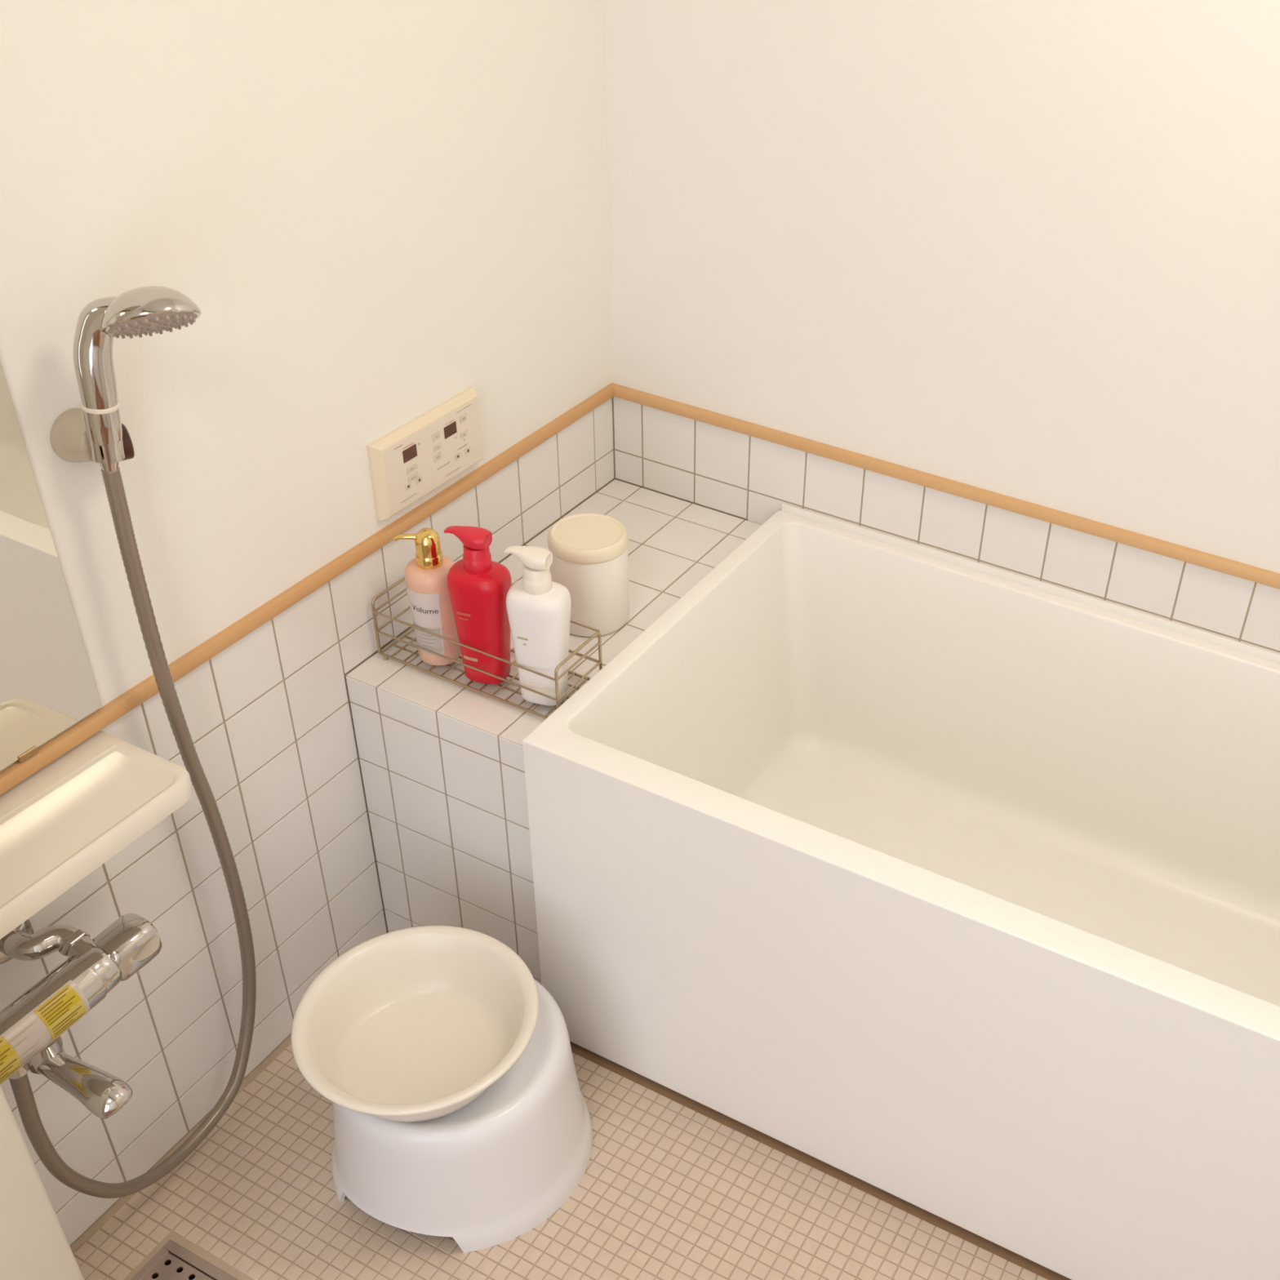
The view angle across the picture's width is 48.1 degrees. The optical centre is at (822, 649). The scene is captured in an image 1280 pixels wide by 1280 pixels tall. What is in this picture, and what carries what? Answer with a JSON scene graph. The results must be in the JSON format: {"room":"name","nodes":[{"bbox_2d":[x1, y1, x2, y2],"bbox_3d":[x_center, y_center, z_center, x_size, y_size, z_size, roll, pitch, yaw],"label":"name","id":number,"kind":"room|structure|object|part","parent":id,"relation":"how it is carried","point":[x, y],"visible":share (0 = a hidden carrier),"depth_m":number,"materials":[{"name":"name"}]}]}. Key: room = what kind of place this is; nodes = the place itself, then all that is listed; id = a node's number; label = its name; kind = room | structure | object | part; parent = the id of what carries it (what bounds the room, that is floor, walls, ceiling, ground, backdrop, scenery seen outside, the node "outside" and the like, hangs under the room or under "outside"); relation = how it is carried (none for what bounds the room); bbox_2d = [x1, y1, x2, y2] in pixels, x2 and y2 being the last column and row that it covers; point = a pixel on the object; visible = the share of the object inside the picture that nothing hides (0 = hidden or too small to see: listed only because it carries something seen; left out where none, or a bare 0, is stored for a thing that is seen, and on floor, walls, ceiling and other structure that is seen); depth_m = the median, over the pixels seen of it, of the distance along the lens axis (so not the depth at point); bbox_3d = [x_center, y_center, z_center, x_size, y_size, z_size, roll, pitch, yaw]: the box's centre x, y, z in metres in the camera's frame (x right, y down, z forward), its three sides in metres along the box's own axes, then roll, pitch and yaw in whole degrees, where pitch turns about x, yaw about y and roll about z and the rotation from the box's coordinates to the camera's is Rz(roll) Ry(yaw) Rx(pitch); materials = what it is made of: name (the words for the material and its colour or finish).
{"room":"bathroom","nodes":[
{"label":"bathroom","id":0,"kind":"room"},
{"bbox_2d":[0,0,614,1245],"bbox_3d":[-0.672,-0.390,1.630,0.120,2.240,1.570,19,38,19],"label":"wall","id":1,"kind":"structure","parent":0,"point":[373,214],"depth_m":1.70,"materials":[{"name":"paint"}]},
{"bbox_2d":[0,360,102,770],"bbox_3d":[-0.835,-0.241,1.143,0.007,0.960,0.343,19,38,19],"label":"wall mirror","id":2,"kind":"object","parent":1,"relation":"attached to","point":[47,684],"visible":1,"depth_m":1.43,"materials":[{"name":"silver mirror"}]},
{"bbox_2d":[0,912,161,1119],"bbox_3d":[-0.814,0.378,1.487,0.186,0.122,0.233,-2,36,-9],"label":"mixer tap","id":3,"kind":"object","parent":1,"relation":"attached to","point":[32,1026],"visible":0.99,"depth_m":1.48,"materials":[{"name":"silver metal"}]},
{"bbox_3d":[-0.777,0.446,1.471,0.139,0.035,0.041,19,38,19],"label":"spout","id":4,"kind":"part","parent":3,"relation":"part of","materials":[{"name":"silver metal"}]},
{"bbox_3d":[-0.769,0.328,1.560,0.050,0.052,0.060,19,38,19],"label":"temperature handle","id":5,"kind":"part","parent":3,"relation":"part of","materials":[{"name":"silver metal"}]},
{"bbox_2d":[8,467,256,1198],"bbox_3d":[-0.787,0.272,1.557,0.032,0.919,0.358,14,36,13],"label":"shower hose","id":6,"kind":"object","parent":3,"relation":"attached to","point":[35,1131],"visible":1,"depth_m":1.63,"materials":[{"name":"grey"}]},
{"bbox_2d":[49,408,134,463],"bbox_3d":[-0.717,-0.208,1.405,0.064,0.054,0.064,19,38,19],"label":"bracket","id":7,"kind":"object","parent":1,"relation":"attached to","point":[68,439],"visible":0.59,"depth_m":1.39,"materials":[{"name":"beige plastic"}]},
{"bbox_3d":[-0.710,-0.207,1.419,0.026,0.036,0.036,-21,42,-31],"label":"knob","id":8,"kind":"part","parent":7,"relation":"part of","materials":[{"name":"brown"}]},
{"bbox_2d":[72,285,201,471],"bbox_3d":[-0.648,-0.252,1.350,0.127,0.196,0.077,-7,37,-15],"label":"shower","id":9,"kind":"object","parent":7,"relation":"in","point":[149,309],"visible":1,"depth_m":1.32,"materials":[{"name":"silver metal"}]},
{"bbox_3d":[-0.669,-0.284,1.340,0.085,0.118,0.035,2,35,-4],"label":"handle","id":10,"kind":"part","parent":9,"relation":"part of","materials":[{"name":"silver metal"}]},
{"bbox_3d":[-0.624,-0.305,1.318,0.072,0.045,0.078,19,38,19],"label":"spray plate","id":11,"kind":"part","parent":9,"relation":"part of","materials":[{"name":"beige plastic"}]},
{"bbox_2d":[0,730,192,939],"bbox_3d":[-0.808,0.205,1.418,0.140,0.030,0.340,19,38,19],"label":"wall shelf","id":12,"kind":"object","parent":1,"relation":"attached to","point":[68,818],"visible":1,"depth_m":1.46,"materials":[{"name":"white plastic"}]},
{"bbox_2d":[0,382,613,795],"bbox_3d":[-0.640,-0.090,1.798,0.010,0.018,1.351,19,38,19],"label":"trim","id":13,"kind":"structure","parent":1,"relation":"attached to","point":[17,772],"depth_m":1.75,"materials":[{"name":"brown wood"}]},
{"bbox_2d":[366,386,483,520],"bbox_3d":[-0.531,-0.266,1.916,0.020,0.110,0.211,19,38,19],"label":"control panel","id":14,"kind":"object","parent":1,"relation":"attached to","point":[418,456],"visible":1,"depth_m":1.89,"materials":[{"name":"beige plastic"}]},
{"bbox_2d":[70,1034,1047,1279],"bbox_3d":[0.007,0.741,1.961,1.760,0.100,1.550,19,38,19],"label":"floor","id":15,"kind":"structure","parent":0,"point":[667,1190],"depth_m":1.84,"materials":[{"name":"tile"}]},
{"bbox_2d":[130,1239,237,1279],"bbox_3d":[-0.750,0.843,1.702,0.246,0.060,0.156,19,38,19],"label":"floor drain","id":16,"kind":"object","parent":15,"relation":"in","point":[172,1261],"visible":1,"depth_m":1.76,"materials":[{"name":"metal"}]},
{"bbox_2d":[331,978,592,1253],"bbox_3d":[-0.478,0.584,1.851,0.331,0.222,0.311,19,38,19],"label":"stool","id":17,"kind":"object","parent":15,"relation":"on","point":[485,1173],"visible":0.67,"depth_m":1.75,"materials":[{"name":"white plastic"}]},
{"bbox_2d":[291,925,538,1121],"bbox_3d":[-0.495,0.473,1.741,0.290,0.082,0.290,19,38,19],"label":"bowl","id":18,"kind":"object","parent":17,"relation":"on","point":[415,1024],"visible":1,"depth_m":1.78,"materials":[{"name":"beige plastic"}]},
{"bbox_2d":[345,479,761,984],"bbox_3d":[-0.375,0.129,2.250,0.312,0.515,0.655,19,38,19],"label":"tiled ledge","id":19,"kind":"object","parent":15,"relation":"on","point":[442,761],"visible":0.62,"depth_m":1.99,"materials":[{"name":"tile"}]},
{"bbox_2d":[371,577,602,719],"bbox_3d":[-0.452,-0.009,1.908,0.301,0.095,0.104,19,38,19],"label":"wire basket","id":20,"kind":"object","parent":19,"relation":"on","point":[375,611],"visible":0.44,"depth_m":1.89,"materials":[{"name":"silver metal"}]},
{"bbox_3d":[-0.584,-0.056,1.955,0.004,0.089,0.102,19,38,19],"label":"frame","id":21,"kind":"part","parent":20,"relation":"part of","materials":[{"name":"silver metal"}]},
{"bbox_3d":[-0.582,-0.076,1.941,0.003,0.003,0.098,19,38,19],"label":"rail","id":22,"kind":"part","parent":20,"relation":"part of","materials":[{"name":"silver metal"}]},
{"bbox_3d":[-0.584,-0.050,1.960,0.003,0.003,0.098,19,38,19],"label":"rail","id":23,"kind":"part","parent":20,"relation":"part of","materials":[{"name":"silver metal"}]},
{"bbox_2d":[393,528,461,665],"bbox_3d":[-0.519,-0.074,1.886,0.070,0.198,0.068,19,38,19],"label":"pump bottle","id":24,"kind":"object","parent":20,"relation":"in","point":[425,575],"visible":0.94,"depth_m":1.86,"materials":[{"name":"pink plastic"}]},
{"bbox_2d":[418,633,435,647],"bbox_3d":[-0.529,-0.013,1.893,0.025,0.020,0.003,11,36,10],"label":"print","id":25,"kind":"object","parent":24,"relation":"attached to","point":[425,640],"depth_m":1.89,"materials":[{"name":"beige"}]},
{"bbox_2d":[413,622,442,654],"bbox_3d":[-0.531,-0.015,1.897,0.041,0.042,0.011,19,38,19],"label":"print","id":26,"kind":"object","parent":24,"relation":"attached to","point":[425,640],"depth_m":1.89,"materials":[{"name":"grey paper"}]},
{"bbox_3d":[-0.472,-0.006,1.855,0.296,0.003,0.003,19,38,19],"label":"rail","id":27,"kind":"part","parent":20,"relation":"part of","materials":[{"name":"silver metal"}]},
{"bbox_3d":[-0.474,0.019,1.874,0.296,0.003,0.003,19,38,19],"label":"rail","id":28,"kind":"part","parent":20,"relation":"part of","materials":[{"name":"silver metal"}]},
{"bbox_2d":[444,525,511,684],"bbox_3d":[-0.446,-0.059,1.847,0.080,0.226,0.058,11,36,9],"label":"pump bottle","id":29,"kind":"object","parent":20,"relation":"in","point":[478,586],"visible":0.98,"depth_m":1.82,"materials":[{"name":"red plastic"}]},
{"bbox_2d":[456,611,471,617],"bbox_3d":[-0.464,-0.046,1.827,0.021,0.004,0.001,14,36,13],"label":"print","id":30,"kind":"object","parent":29,"relation":"on","point":[459,614],"depth_m":1.83,"materials":[{"name":"gold metal"}]},
{"bbox_2d":[463,655,477,662],"bbox_3d":[-0.466,0.011,1.871,0.021,0.005,0.001,15,37,15],"label":"print","id":31,"kind":"object","parent":29,"relation":"attached to","point":[466,658],"depth_m":1.87,"materials":[{"name":"brown metal"}]},
{"bbox_3d":[-0.454,0.025,1.932,0.300,0.004,0.102,19,38,19],"label":"frame","id":32,"kind":"part","parent":20,"relation":"part of","materials":[{"name":"silver metal"}]},
{"bbox_2d":[503,545,571,706],"bbox_3d":[-0.363,-0.031,1.817,0.080,0.226,0.058,11,36,9],"label":"pump bottle","id":33,"kind":"object","parent":20,"relation":"in","point":[538,607],"visible":0.96,"depth_m":1.79,"materials":[{"name":"white plastic"}]},
{"bbox_3d":[-0.319,0.034,1.857,0.004,0.089,0.102,19,38,19],"label":"frame","id":34,"kind":"part","parent":20,"relation":"part of","materials":[{"name":"silver metal"}]},
{"bbox_3d":[-0.318,0.014,1.843,0.003,0.003,0.098,19,38,19],"label":"rail","id":35,"kind":"part","parent":20,"relation":"part of","materials":[{"name":"silver metal"}]},
{"bbox_3d":[-0.320,0.040,1.861,0.003,0.003,0.098,19,38,19],"label":"rail","id":36,"kind":"part","parent":20,"relation":"part of","materials":[{"name":"silver metal"}]},
{"bbox_3d":[-0.430,-0.029,1.947,0.296,0.003,0.003,19,38,19],"label":"rail","id":37,"kind":"part","parent":20,"relation":"part of","materials":[{"name":"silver metal"}]},
{"bbox_3d":[-0.427,-0.070,1.918,0.296,0.003,0.003,19,38,19],"label":"rail","id":38,"kind":"part","parent":20,"relation":"part of","materials":[{"name":"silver metal"}]},
{"bbox_2d":[547,513,629,636],"bbox_3d":[-0.332,-0.107,2.016,0.112,0.144,0.112,19,38,19],"label":"canister","id":39,"kind":"object","parent":19,"relation":"on","point":[589,551],"visible":0.94,"depth_m":1.97,"materials":[{"name":"white plastic"}]},
{"bbox_3d":[-0.328,-0.157,1.980,0.112,0.020,0.112,19,38,19],"label":"lid","id":40,"kind":"part","parent":39,"relation":"part of","materials":[{"name":"beige plastic"}]},
{"bbox_2d":[522,502,1279,1279],"bbox_3d":[0.351,0.366,1.947,1.325,0.568,0.693,19,38,19],"label":"bathtub","id":41,"kind":"object","parent":15,"relation":"on","point":[944,886],"visible":0.95,"depth_m":1.89,"materials":[{"name":"plastic"}]},
{"bbox_2d":[601,0,1279,653],"bbox_3d":[0.451,-0.484,1.881,1.900,2.240,0.140,19,38,19],"label":"wall","id":42,"kind":"structure","parent":0,"point":[1028,251],"depth_m":1.93,"materials":[{"name":"paint"}]},
{"bbox_2d":[612,382,1279,589],"bbox_3d":[0.396,-0.172,2.022,1.661,0.018,0.010,19,38,19],"label":"trim","id":43,"kind":"structure","parent":42,"relation":"attached to","point":[1149,544],"depth_m":2.09,"materials":[{"name":"brown wood"}]},
{"bbox_3d":[-0.257,0.185,0.777,1.780,2.140,0.100,19,38,19],"label":"wall","id":44,"kind":"structure","parent":0,"visible":0},
{"bbox_2d":[0,1085,84,1279],"bbox_3d":[-0.132,0.286,0.762,1.406,2.010,0.119,19,38,19],"label":"door","id":45,"kind":"structure","parent":44,"relation":"in","point":[34,1245],"depth_m":1.34,"materials":[{"name":"beige"}]}
]}

